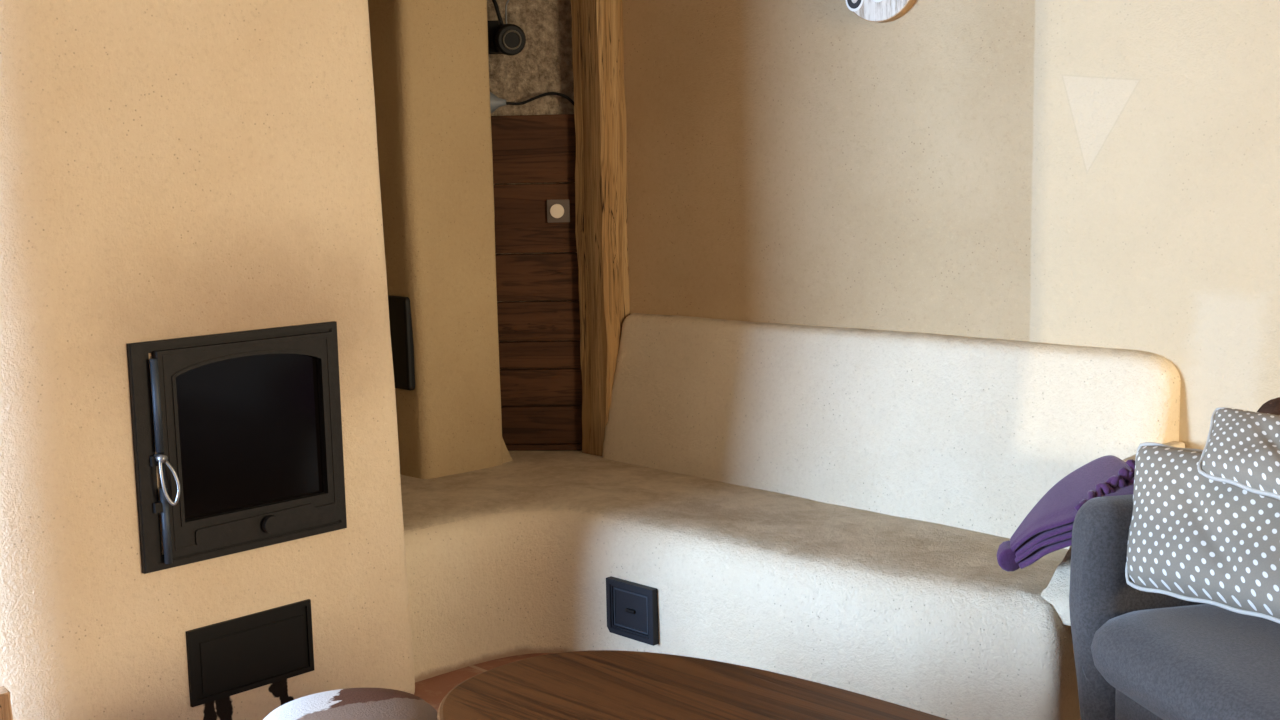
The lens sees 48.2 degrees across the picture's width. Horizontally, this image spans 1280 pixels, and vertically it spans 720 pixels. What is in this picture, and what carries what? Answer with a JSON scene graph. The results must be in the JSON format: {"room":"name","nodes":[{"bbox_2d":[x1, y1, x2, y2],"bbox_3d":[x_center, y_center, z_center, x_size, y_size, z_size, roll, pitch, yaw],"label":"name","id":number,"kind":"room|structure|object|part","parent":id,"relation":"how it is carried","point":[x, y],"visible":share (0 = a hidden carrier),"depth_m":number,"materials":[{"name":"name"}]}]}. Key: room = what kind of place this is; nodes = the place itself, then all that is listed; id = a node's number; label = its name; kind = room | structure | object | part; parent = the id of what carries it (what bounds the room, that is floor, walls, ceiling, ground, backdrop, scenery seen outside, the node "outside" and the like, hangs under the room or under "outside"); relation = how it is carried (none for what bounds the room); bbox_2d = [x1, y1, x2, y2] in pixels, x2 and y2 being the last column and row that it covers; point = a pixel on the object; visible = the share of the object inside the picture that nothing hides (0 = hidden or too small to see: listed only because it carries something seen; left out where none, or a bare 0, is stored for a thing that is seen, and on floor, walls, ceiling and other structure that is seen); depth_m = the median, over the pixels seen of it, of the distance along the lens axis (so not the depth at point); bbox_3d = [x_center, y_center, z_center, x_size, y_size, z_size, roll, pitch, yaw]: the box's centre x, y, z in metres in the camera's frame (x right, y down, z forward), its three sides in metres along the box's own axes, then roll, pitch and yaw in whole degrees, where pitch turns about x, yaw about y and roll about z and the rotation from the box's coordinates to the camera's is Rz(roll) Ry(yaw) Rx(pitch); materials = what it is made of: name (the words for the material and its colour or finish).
{"room":"traditional dwelling","nodes":[
{"label":"traditional dwelling","id":0,"kind":"room"},
{"bbox_2d":[414,653,552,711],"bbox_3d":[0.100,1.395,1.405,8.200,0.150,6.200,7,11,44],"label":"floor","id":1,"kind":"structure","parent":0,"point":[433,690],"depth_m":4.24,"materials":[{"name":"wood"}]},
{"bbox_2d":[0,686,12,719],"bbox_3d":[-1.456,0.917,3.029,0.132,0.422,0.240,7,11,44],"label":"block","id":2,"kind":"object","parent":1,"relation":"on","point":[5,702],"visible":1,"depth_m":3.04,"materials":[{"name":"brown wood"}]},
{"bbox_2d":[0,0,414,719],"bbox_3d":[-1.555,-0.286,3.912,1.374,2.573,1.357,7,11,44],"label":"stove","id":3,"kind":"object","parent":1,"relation":"on","point":[201,514],"visible":0.99,"depth_m":3.52,"materials":[{"name":"paint"}]},
{"bbox_3d":[-1.162,0.110,3.439,0.019,0.227,0.019,7,11,44],"label":"latch rod","id":4,"kind":"part","parent":3,"relation":"part of","materials":[{"name":"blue metal"}]},
{"bbox_3d":[-1.154,0.404,3.481,0.019,0.187,0.019,7,11,44],"label":"latch rod","id":5,"kind":"part","parent":3,"relation":"part of","materials":[{"name":"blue metal"}]},
{"bbox_3d":[-1.141,0.289,3.454,0.050,0.126,0.042,7,11,44],"label":"loop handle","id":6,"kind":"part","parent":3,"relation":"part of","materials":[{"name":"silver metal"}]},
{"bbox_3d":[-1.013,0.207,3.640,0.036,0.562,0.578,7,11,44],"label":"door frame","id":7,"kind":"part","parent":3,"relation":"part of","materials":[{"name":"metal"}]},
{"bbox_3d":[-0.995,0.202,3.645,0.045,0.507,0.489,7,11,44],"label":"door","id":8,"kind":"part","parent":3,"relation":"part of","materials":[{"name":"metal"}]},
{"bbox_3d":[-0.978,0.203,3.628,0.005,0.482,0.464,7,11,44],"label":"moulding","id":9,"kind":"part","parent":3,"relation":"part of","materials":[{"name":"metal"}]},
{"bbox_3d":[-0.997,0.180,3.646,0.016,0.391,0.409,7,11,44],"label":"glass pane","id":10,"kind":"part","parent":3,"relation":"part of","materials":[{"name":"black glass"}]},
{"bbox_3d":[-1.011,0.754,3.711,0.029,0.196,0.355,7,11,44],"label":"door frame","id":11,"kind":"part","parent":3,"relation":"part of","materials":[{"name":"black metal"}]},
{"bbox_3d":[-1.012,0.754,3.713,0.026,0.171,0.329,7,11,44],"label":"door","id":12,"kind":"part","parent":3,"relation":"part of","materials":[{"name":"black metal"}]},
{"bbox_3d":[-0.949,0.420,3.666,0.027,0.047,0.047,7,11,44],"label":"knob","id":13,"kind":"part","parent":3,"relation":"part of","materials":[{"name":"metal"}]},
{"bbox_2d":[263,688,437,719],"bbox_3d":[-0.617,0.923,3.051,0.400,0.376,0.400,7,11,44],"label":"stool","id":14,"kind":"object","parent":1,"relation":"on","point":[348,703],"visible":0.99,"depth_m":3.05,"materials":[{"name":"multicoloured"}]},
{"bbox_2d":[437,650,948,719],"bbox_3d":[0.303,0.945,2.500,1.710,0.442,0.790,7,11,44],"label":"coffee table","id":15,"kind":"object","parent":1,"relation":"on","point":[591,684],"visible":1,"depth_m":2.88,"materials":[{"name":"brown wood"}]},
{"bbox_2d":[400,313,1184,719],"bbox_3d":[-0.046,0.432,4.384,2.973,1.006,1.388,7,11,44],"label":"bench","id":16,"kind":"object","parent":1,"relation":"on","point":[831,506],"visible":0.66,"depth_m":4.19,"materials":[{"name":"paint"}]},
{"bbox_2d":[368,0,512,478],"bbox_3d":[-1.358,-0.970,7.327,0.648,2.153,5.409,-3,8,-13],"label":"chimney column","id":17,"kind":"structure","parent":16,"relation":"on","point":[430,59],"depth_m":4.83,"materials":[{"name":"paint"}]},
{"bbox_3d":[-0.915,-0.070,4.965,0.415,0.318,0.038,7,11,44],"label":"soot door","id":18,"kind":"part","parent":17,"relation":"part of","materials":[{"name":"black metal"}]},
{"bbox_2d":[571,0,629,455],"bbox_3d":[-0.143,-0.663,5.116,0.162,2.170,0.122,7,11,44],"label":"timber post","id":19,"kind":"object","parent":16,"relation":"on","point":[601,191],"visible":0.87,"depth_m":5.08,"materials":[{"name":"brown wood"}]},
{"bbox_3d":[-0.026,0.740,4.220,0.142,0.114,0.005,7,11,44],"label":"moulding","id":20,"kind":"part","parent":16,"relation":"part of","materials":[{"name":"blue metal"}]},
{"bbox_3d":[-0.017,0.738,4.229,0.162,0.134,0.023,7,11,44],"label":"door","id":21,"kind":"part","parent":16,"relation":"part of","materials":[{"name":"black metal"}]},
{"bbox_3d":[-0.021,0.739,4.226,0.194,0.166,0.032,7,11,44],"label":"door frame","id":22,"kind":"part","parent":16,"relation":"part of","materials":[{"name":"black metal"}]},
{"bbox_3d":[-0.052,0.693,4.417,2.958,0.481,1.366,7,11,44],"label":"bench seat","id":23,"kind":"part","parent":16,"relation":"part of","materials":[{"name":"paint"}]},
{"bbox_3d":[0.643,0.193,4.465,2.084,0.583,0.246,7,11,44],"label":"backrest","id":24,"kind":"part","parent":16,"relation":"part of","materials":[{"name":"paint"}]},
{"bbox_2d":[997,455,1134,571],"bbox_3d":[1.060,0.369,3.415,0.373,0.293,0.276,7,11,44],"label":"blanket","id":25,"kind":"object","parent":16,"relation":"on","point":[1046,529],"visible":0.73,"depth_m":3.40,"materials":[{"name":"purple fabric"}]},
{"bbox_3d":[1.195,0.421,3.596,0.109,0.366,0.571,7,11,44],"label":"armrest","id":26,"kind":"part","parent":16,"relation":"part of","materials":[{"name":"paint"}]},
{"bbox_2d":[1069,494,1279,719],"bbox_3d":[1.391,0.736,2.782,0.662,0.730,1.281,-3,8,-12],"label":"sofa","id":27,"kind":"object","parent":1,"relation":"on","point":[1139,655],"visible":0.72,"depth_m":3.02,"materials":[{"name":"grey fabric"}]},
{"bbox_3d":[1.411,0.670,2.777,0.619,0.600,1.281,-3,8,-12],"label":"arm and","id":28,"kind":"part","parent":27,"relation":"part of","materials":[{"name":"grey fabric"}]},
{"bbox_3d":[1.363,0.856,2.792,0.470,0.230,0.990,-3,8,-12],"label":"seat","id":29,"kind":"part","parent":27,"relation":"part of","materials":[{"name":"grey fabric"}]},
{"bbox_2d":[1091,604,1279,719],"bbox_3d":[1.322,0.672,2.759,0.525,0.175,0.992,-3,8,-12],"label":"seat cushion","id":30,"kind":"object","parent":27,"relation":"on","point":[1167,661],"depth_m":2.90,"materials":[{"name":"grey fabric"}]},
{"bbox_2d":[1125,442,1279,623],"bbox_3d":[1.242,0.362,2.965,0.280,0.311,0.790,-4,8,-19],"label":"cushion","id":31,"kind":"object","parent":27,"relation":"on","point":[1193,537],"visible":0.86,"depth_m":2.94,"materials":[{"name":"fabric"}]},
{"bbox_2d":[1197,407,1279,500],"bbox_3d":[1.285,0.196,2.762,0.206,0.141,0.793,-2,8,-8],"label":"cushion","id":32,"kind":"object","parent":31,"relation":"on","point":[1241,450],"visible":1,"depth_m":2.87,"materials":[{"name":"fabric"}]},
{"bbox_2d":[1257,397,1279,414],"bbox_3d":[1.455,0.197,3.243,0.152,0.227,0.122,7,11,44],"label":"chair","id":33,"kind":"object","parent":27,"relation":"on","point":[1272,406],"visible":0.12,"depth_m":3.22,"materials":[{"name":"brown wood"}]},
{"bbox_2d":[487,0,579,368],"bbox_3d":[-0.578,-0.491,5.330,0.800,2.550,0.190,-1,8,4],"label":"wall","id":34,"kind":"structure","parent":0,"point":[544,64],"depth_m":5.15,"materials":[{"name":"stone"}]},
{"bbox_2d":[487,0,525,55],"bbox_3d":[-0.490,-1.396,5.008,0.163,0.654,0.149,-2,8,-4],"label":"spot lamp","id":35,"kind":"object","parent":34,"relation":"attached to","point":[506,39],"visible":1,"depth_m":5.00,"materials":[{"name":"black plastic"}]},
{"bbox_2d":[491,114,582,450],"bbox_3d":[-0.361,-0.274,5.232,0.380,1.228,0.031,-1,8,4],"label":"panelling","id":36,"kind":"object","parent":34,"relation":"attached to","point":[541,401],"visible":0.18,"depth_m":5.22,"materials":[{"name":"brown wood"}]},
{"bbox_2d":[490,92,573,112],"bbox_3d":[-0.399,-0.973,5.128,0.341,0.191,0.097,-2,8,-9],"label":"power cable","id":37,"kind":"object","parent":36,"relation":"on","point":[495,102],"visible":0.61,"depth_m":5.11,"materials":[{"name":"grey plastic"}]},
{"bbox_3d":[-0.356,-0.929,5.118,0.267,0.058,0.025,-2,8,-3],"label":"cord","id":38,"kind":"part","parent":37,"relation":"part of","materials":[{"name":"black plastic"}]},
{"bbox_2d":[547,199,569,222],"bbox_3d":[-0.295,-0.538,5.169,0.082,0.082,0.018,-1,8,4],"label":"light switch","id":39,"kind":"object","parent":36,"relation":"attached to","point":[557,210],"visible":1,"depth_m":5.17,"materials":[{"name":"brown"}]},
{"bbox_2d":[623,0,1279,449],"bbox_3d":[2.534,-0.217,2.854,7.040,2.550,0.380,7,11,44],"label":"wall","id":40,"kind":"structure","parent":0,"point":[1091,173],"depth_m":4.10,"materials":[{"name":"paint"}]},
{"bbox_2d":[846,0,916,22],"bbox_3d":[0.717,-1.142,4.237,0.276,0.276,0.040,7,11,44],"label":"clock","id":41,"kind":"object","parent":40,"relation":"attached to","point":[880,11],"visible":1,"depth_m":4.24,"materials":[{"name":"white wood"}]}
]}

